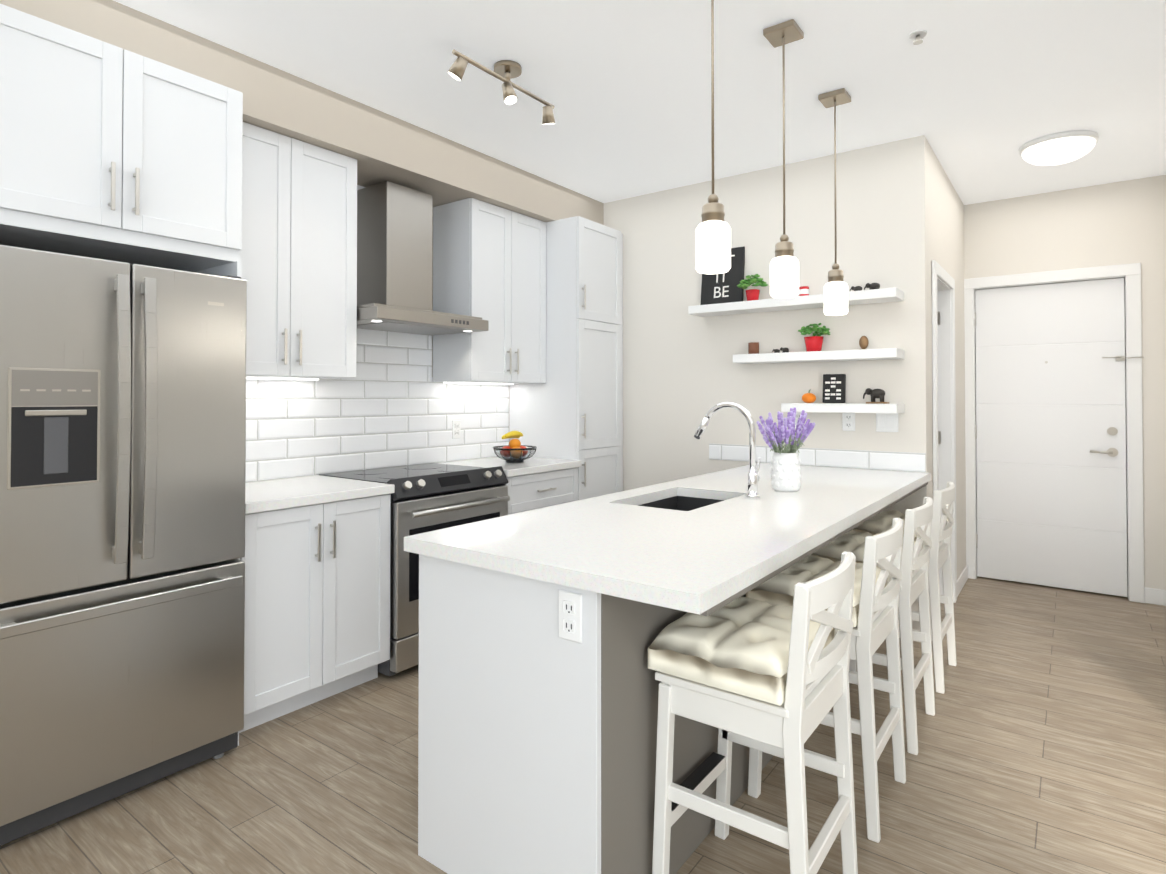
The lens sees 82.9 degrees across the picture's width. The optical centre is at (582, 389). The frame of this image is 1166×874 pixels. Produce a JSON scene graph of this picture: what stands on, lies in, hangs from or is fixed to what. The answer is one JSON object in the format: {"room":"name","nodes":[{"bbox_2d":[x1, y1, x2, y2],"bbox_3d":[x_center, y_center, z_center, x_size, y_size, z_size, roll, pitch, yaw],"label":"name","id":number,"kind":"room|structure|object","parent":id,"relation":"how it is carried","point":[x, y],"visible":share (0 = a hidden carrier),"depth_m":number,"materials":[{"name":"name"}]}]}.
{"room":"kitchen","nodes":[
{"label":"kitchen","id":0,"kind":"room"},
{"bbox_2d":[432,207,432,376],"bbox_3d":[-1.832,-0.013,2.965,0.120,2.750,9.020,-1,-1,37],"label":"wall","id":1,"kind":"structure","parent":0,"point":[432,286],"depth_m":4.09,"materials":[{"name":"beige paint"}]},
{"bbox_2d":[240,122,356,379],"bbox_3d":[-1.442,-0.593,3.070,0.371,1.088,0.690,-1,-1,37],"label":"upper cabinet","id":2,"kind":"object","parent":1,"relation":"attached to","point":[298,255],"visible":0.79,"depth_m":3.01,"materials":[{"name":"white wood"}]},
{"bbox_2d":[245,185,508,481],"bbox_3d":[-1.168,-0.178,3.755,0.008,1.900,2.166,-1,-1,37],"label":"tile backsplash","id":3,"kind":"structure","parent":1,"relation":"attached to","point":[392,404],"depth_m":3.73,"materials":[{"name":"white tile"}]},
{"bbox_2d":[452,420,460,438],"bbox_3d":[-0.808,0.257,4.220,0.009,0.115,0.070,-1,-1,37],"label":"outlet","id":4,"kind":"object","parent":3,"relation":"attached to","point":[456,428],"visible":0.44,"depth_m":4.20,"materials":[{"name":"white plastic"}]},
{"bbox_2d":[357,181,488,335],"bbox_3d":[-0.958,-0.716,3.621,0.492,0.769,0.754,-1,-1,37],"label":"range hood","id":5,"kind":"object","parent":1,"relation":"attached to","point":[394,257],"visible":0.85,"depth_m":3.57,"materials":[{"name":"silver metal"}]},
{"bbox_2d":[433,198,545,384],"bbox_3d":[-0.574,-0.579,4.240,0.371,1.088,0.685,-1,-1,37],"label":"upper cabinet","id":6,"kind":"object","parent":1,"relation":"attached to","point":[489,262],"visible":1,"depth_m":4.04,"materials":[{"name":"white wood"}]},
{"bbox_2d":[0,576,1165,873],"bbox_3d":[0.666,1.379,1.095,6.300,0.080,9.020,-1,-1,37],"label":"floor","id":7,"kind":"structure","parent":0,"point":[1042,740],"depth_m":2.26,"materials":[{"name":"brown wood"}]},
{"bbox_2d":[0,244,246,849],"bbox_3d":[-1.722,0.465,2.333,0.743,1.777,0.755,-1,-1,37],"label":"fridge","id":8,"kind":"object","parent":7,"relation":"on","point":[122,486],"visible":1,"depth_m":2.10,"materials":[{"name":"grey metal"}]},
{"bbox_2d":[239,475,394,732],"bbox_3d":[-1.333,0.902,2.972,0.641,0.920,0.693,-1,-1,37],"label":"base cabinet","id":9,"kind":"object","parent":7,"relation":"on","point":[316,558],"visible":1,"depth_m":2.78,"materials":[{"name":"white wood"}]},
{"bbox_2d":[319,463,509,675],"bbox_3d":[-0.873,0.899,3.538,0.701,0.940,0.758,-1,-1,37],"label":"stove","id":10,"kind":"object","parent":7,"relation":"on","point":[427,497],"visible":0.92,"depth_m":3.20,"materials":[{"name":"grey metal"}]},
{"bbox_2d":[439,457,580,514],"bbox_3d":[-0.467,0.916,4.140,0.641,0.920,0.688,-1,-1,37],"label":"base cabinet","id":11,"kind":"object","parent":7,"relation":"on","point":[533,483],"visible":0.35,"depth_m":3.98,"materials":[{"name":"white wood"}]},
{"bbox_2d":[493,431,536,462],"bbox_3d":[-0.428,0.358,4.148,0.277,0.195,0.278,-1,-1,37],"label":"fruit bowl","id":12,"kind":"object","parent":11,"relation":"on","point":[514,451],"visible":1,"depth_m":4.08,"materials":[{"name":"clear glass"}]},
{"bbox_2d":[509,216,622,499],"bbox_3d":[-0.091,0.133,4.654,0.638,2.500,0.566,-1,-1,37],"label":"pantry cabinet","id":13,"kind":"object","parent":7,"relation":"on","point":[571,408],"visible":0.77,"depth_m":4.40,"materials":[{"name":"white wood"}]},
{"bbox_2d":[418,482,927,873],"bbox_3d":[0.676,0.919,2.739,0.933,0.880,2.715,-1,-1,37],"label":"kitchen island","id":14,"kind":"object","parent":7,"relation":"on","point":[540,629],"depth_m":1.70,"materials":[{"name":"white wood"}]},
{"bbox_2d":[404,462,930,614],"bbox_3d":[0.674,0.459,2.732,0.945,0.040,2.736,-1,-1,37],"label":"island countertop","id":15,"kind":"structure","parent":14,"relation":"on","point":[695,559],"depth_m":1.94,"materials":[{"name":"white stone"}]},
{"bbox_2d":[640,494,715,509],"bbox_3d":[0.400,0.582,2.667,0.348,0.232,0.558,-1,-1,37],"label":"sink","id":16,"kind":"object","parent":15,"relation":"in","point":[681,501],"depth_m":2.93,"materials":[{"name":"black metal"}]},
{"bbox_2d":[694,402,759,498],"bbox_3d":[0.600,0.245,2.751,0.287,0.388,0.083,-1,-1,37],"label":"faucet","id":17,"kind":"object","parent":15,"relation":"on","point":[753,477],"visible":1,"depth_m":2.67,"materials":[{"name":"silver metal"}]},
{"bbox_2d":[757,407,814,491],"bbox_3d":[0.882,0.259,2.866,0.245,0.361,0.248,-1,-1,37],"label":"vase","id":18,"kind":"object","parent":15,"relation":"on","point":[785,470],"visible":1,"depth_m":2.84,"materials":[{"name":"white ceramic"}]},
{"bbox_2d":[648,551,857,873],"bbox_3d":[0.465,0.894,1.736,0.426,0.906,0.440,-1,-1,37],"label":"bar stool","id":19,"kind":"object","parent":7,"relation":"on","point":[763,676],"visible":0.9,"depth_m":1.62,"materials":[{"name":"white paint"}]},
{"bbox_2d":[746,518,905,842],"bbox_3d":[0.840,0.901,2.242,0.426,0.906,0.440,-1,-1,37],"label":"bar stool","id":20,"kind":"object","parent":7,"relation":"on","point":[875,608],"visible":0.44,"depth_m":2.11,"materials":[{"name":"white paint"}]},
{"bbox_2d":[811,497,934,754],"bbox_3d":[1.198,0.907,2.724,0.426,0.906,0.440,-1,-1,37],"label":"bar stool","id":21,"kind":"object","parent":7,"relation":"on","point":[914,582],"visible":0.42,"depth_m":2.55,"materials":[{"name":"white paint"}]},
{"bbox_2d":[849,482,956,693],"bbox_3d":[1.573,0.913,3.230,0.426,0.906,0.440,-1,-1,37],"label":"bar stool","id":22,"kind":"object","parent":7,"relation":"on","point":[941,532],"visible":0.33,"depth_m":3.07,"materials":[{"name":"white paint"}]},
{"bbox_2d":[113,0,1165,204],"bbox_3d":[0.666,-1.451,1.130,6.300,0.080,9.020,-1,-1,37],"label":"ceiling","id":23,"kind":"structure","parent":0,"point":[978,94],"depth_m":2.93,"materials":[{"name":"white paint"}]},
{"bbox_2d":[0,0,603,224],"bbox_3d":[-2.160,-1.275,2.085,0.420,0.248,7.190,-1,-1,37],"label":"bulkhead","id":24,"kind":"object","parent":23,"relation":"attached to","point":[380,146],"visible":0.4,"depth_m":3.09,"materials":[{"name":"beige paint"}]},
{"bbox_2d":[447,49,554,124],"bbox_3d":[-0.323,-1.310,2.849,0.120,0.160,0.629,-1,-1,37],"label":"track spotlight","id":25,"kind":"object","parent":23,"relation":"attached to","point":[505,71],"visible":1,"depth_m":2.82,"materials":[{"name":"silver metal"}]},
{"bbox_2d":[695,0,730,273],"bbox_3d":[0.403,-0.882,2.053,0.120,1.034,0.120,-1,-1,37],"label":"pendant lamp","id":26,"kind":"object","parent":23,"relation":"hanging from","point":[713,242],"visible":1,"depth_m":2.02,"materials":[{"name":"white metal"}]},
{"bbox_2d":[763,19,803,297],"bbox_3d":[0.779,-0.876,2.559,0.120,1.034,0.120,-1,-1,37],"label":"pendant lamp","id":27,"kind":"object","parent":23,"relation":"hanging from","point":[784,272],"visible":1,"depth_m":2.53,"materials":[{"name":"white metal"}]},
{"bbox_2d":[818,88,850,315],"bbox_3d":[1.190,-0.869,3.113,0.120,1.034,0.120,-1,-1,37],"label":"pendant lamp","id":28,"kind":"object","parent":23,"relation":"hanging from","point":[836,295],"visible":1,"depth_m":3.08,"materials":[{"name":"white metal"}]},
{"bbox_2d":[909,30,926,44],"bbox_3d":[1.315,-1.376,2.591,0.064,0.034,0.064,-1,-1,37],"label":"detector","id":29,"kind":"object","parent":23,"relation":"attached to","point":[917,35],"visible":1,"depth_m":2.58,"materials":[{"name":"white plastic"}]},
{"bbox_2d":[1019,130,1098,165],"bbox_3d":[2.659,-1.324,3.697,0.360,0.110,0.360,-1,-1,37],"label":"dome light","id":30,"kind":"object","parent":23,"relation":"attached to","point":[1058,148],"visible":1,"depth_m":3.60,"materials":[{"name":"white"}]},
{"bbox_2d":[604,135,930,641],"bbox_3d":[0.869,0.004,4.373,2.540,2.750,0.120,-1,-1,37],"label":"wall","id":31,"kind":"structure","parent":0,"point":[683,374],"depth_m":4.07,"materials":[{"name":"white paint"}]},
{"bbox_2d":[688,287,903,316],"bbox_3d":[1.219,-0.506,3.920,1.220,0.050,0.198,-1,-1,37],"label":"wall shelf","id":32,"kind":"object","parent":31,"relation":"attached to","point":[885,295],"visible":0.98,"depth_m":3.85,"materials":[{"name":"white wood"}]},
{"bbox_2d":[700,246,744,304],"bbox_3d":[0.900,-0.717,4.257,0.285,0.375,0.069,-1,-1,37],"label":"sign","id":33,"kind":"object","parent":32,"relation":"on","point":[720,288],"visible":0.77,"depth_m":4.22,"materials":[{"name":"black"}]},
{"bbox_2d":[737,274,767,300],"bbox_3d":[1.040,-0.620,4.057,0.184,0.180,0.181,-1,-1,37],"label":"potted plant","id":34,"kind":"object","parent":32,"relation":"on","point":[751,294],"visible":0.98,"depth_m":4.03,"materials":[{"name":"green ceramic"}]},
{"bbox_2d":[799,286,808,295],"bbox_3d":[1.298,-0.567,3.876,0.056,0.068,0.055,-1,-1,37],"label":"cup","id":35,"kind":"object","parent":32,"relation":"on","point":[803,290],"visible":0.85,"depth_m":3.85,"materials":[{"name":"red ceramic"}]},
{"bbox_2d":[850,283,879,290],"bbox_3d":[1.571,-0.563,3.683,0.160,0.056,0.042,0,-1,32],"label":"elephant","id":36,"kind":"object","parent":32,"relation":"on","point":[871,286],"visible":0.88,"depth_m":3.66,"materials":[{"name":"grey"}]},
{"bbox_2d":[795,412,801,428],"bbox_3d":[1.296,0.184,3.974,0.070,0.115,0.009,-1,-1,37],"label":"outlet","id":37,"kind":"object","parent":31,"relation":"attached to","point":[798,414],"depth_m":3.98,"materials":[{"name":"white plastic"}]},
{"bbox_2d":[709,444,925,471],"bbox_3d":[1.337,0.402,3.942,1.271,0.102,0.008,-1,-1,37],"label":"backsplash","id":38,"kind":"structure","parent":31,"relation":"attached to","point":[896,461],"depth_m":3.83,"materials":[{"name":"white tile"}]},
{"bbox_2d":[733,348,903,363],"bbox_3d":[1.339,-0.188,3.827,0.920,0.050,0.198,-1,-1,37],"label":"wall shelf","id":39,"kind":"object","parent":31,"relation":"attached to","point":[846,355],"visible":1,"depth_m":3.72,"materials":[{"name":"white wood"}]},
{"bbox_2d":[748,342,758,353],"bbox_3d":[1.049,-0.249,4.057,0.064,0.078,0.064,-1,-1,37],"label":"candle","id":40,"kind":"object","parent":39,"relation":"on","point":[753,347],"visible":0.79,"depth_m":4.03,"materials":[{"name":"brown wax"}]},
{"bbox_2d":[772,347,788,352],"bbox_3d":[1.185,-0.231,3.963,0.102,0.039,0.036,-1,-1,37],"label":"elephant","id":41,"kind":"object","parent":39,"relation":"on","point":[784,350],"visible":0.94,"depth_m":3.96,"materials":[{"name":"grey"}]},
{"bbox_2d":[798,323,829,351],"bbox_3d":[1.348,-0.299,3.837,0.179,0.172,0.194,-1,-1,37],"label":"potted plant","id":42,"kind":"object","parent":39,"relation":"on","point":[813,342],"visible":0.98,"depth_m":3.80,"materials":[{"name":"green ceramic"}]},
{"bbox_2d":[859,336,868,348],"bbox_3d":[1.563,-0.256,3.675,0.051,0.082,0.044,-1,-1,37],"label":"egg","id":43,"kind":"object","parent":39,"relation":"on","point":[863,342],"visible":0.88,"depth_m":3.66,"materials":[{"name":"brown"}]},
{"bbox_2d":[781,403,904,413],"bbox_3d":[1.460,0.106,3.734,0.620,0.050,0.198,-1,-1,37],"label":"wall shelf","id":44,"kind":"object","parent":31,"relation":"attached to","point":[848,408],"visible":0.92,"depth_m":3.63,"materials":[{"name":"white wood"}]},
{"bbox_2d":[802,389,815,402],"bbox_3d":[1.318,0.040,3.853,0.084,0.084,0.084,-1,-1,37],"label":"pumpkin","id":45,"kind":"object","parent":44,"relation":"on","point":[808,397],"visible":1,"depth_m":3.83,"materials":[{"name":"orange"}]},
{"bbox_2d":[822,374,845,402],"bbox_3d":[1.450,-0.003,3.814,0.120,0.167,0.046,-1,-1,37],"label":"sign","id":46,"kind":"object","parent":44,"relation":"on","point":[834,388],"visible":1,"depth_m":3.80,"materials":[{"name":"black"}]},
{"bbox_2d":[863,388,889,403],"bbox_3d":[1.610,0.037,3.636,0.131,0.086,0.060,-1,-1,37],"label":"elephant","id":47,"kind":"object","parent":44,"relation":"on","point":[876,393],"visible":1,"depth_m":3.62,"materials":[{"name":"grey"}]},
{"bbox_2d":[842,413,854,430],"bbox_3d":[1.529,0.182,3.801,0.070,0.115,0.009,-1,-1,37],"label":"outlet","id":48,"kind":"object","parent":31,"relation":"attached to","point":[848,419],"depth_m":3.80,"materials":[{"name":"white plastic"}]},
{"bbox_2d":[876,413,897,431],"bbox_3d":[1.693,0.181,3.679,0.115,0.115,0.009,-1,-1,37],"label":"outlet","id":49,"kind":"object","parent":31,"relation":"attached to","point":[886,422],"depth_m":3.68,"materials":[{"name":"white plastic"}]},
{"bbox_2d":[928,142,965,578],"bbox_3d":[2.326,0.003,4.307,0.120,2.750,1.510,-1,-1,37],"label":"wall","id":50,"kind":"structure","parent":0,"point":[946,229],"depth_m":4.48,"materials":[{"name":"white paint"}]},
{"bbox_2d":[932,260,956,602],"bbox_3d":[2.154,0.325,4.058,0.145,2.100,0.770,-1,-1,37],"label":"trim","id":51,"kind":"structure","parent":50,"relation":"attached to","point":[943,376],"depth_m":4.28,"materials":[{"name":"white wood"}]},
{"bbox_2d":[957,565,967,596],"bbox_3d":[2.622,1.332,4.576,0.011,0.100,0.640,-1,-1,37],"label":"baseboard","id":52,"kind":"structure","parent":50,"relation":"attached to","point":[963,577],"depth_m":4.58,"materials":[{"name":"white wood"}]},
{"bbox_2d":[964,175,1165,589],"bbox_3d":[3.324,0.007,4.595,1.380,2.750,0.140,-1,-1,37],"label":"wall","id":53,"kind":"structure","parent":0,"point":[1116,223],"depth_m":4.37,"materials":[{"name":"white paint"}]},
{"bbox_2d":[964,263,1144,602],"bbox_3d":[3.253,0.283,4.630,1.016,2.198,0.162,-1,-1,37],"label":"door frame","id":54,"kind":"structure","parent":53,"relation":"attached to","point":[1130,274],"depth_m":4.34,"materials":[{"name":"white wood"}]},
{"bbox_2d":[975,278,1143,596],"bbox_3d":[3.260,0.318,4.573,0.954,2.104,0.108,-1,-1,37],"label":"entry door","id":55,"kind":"structure","parent":53,"relation":"in","point":[1050,431],"depth_m":4.58,"materials":[{"name":"white wood"}]}
]}

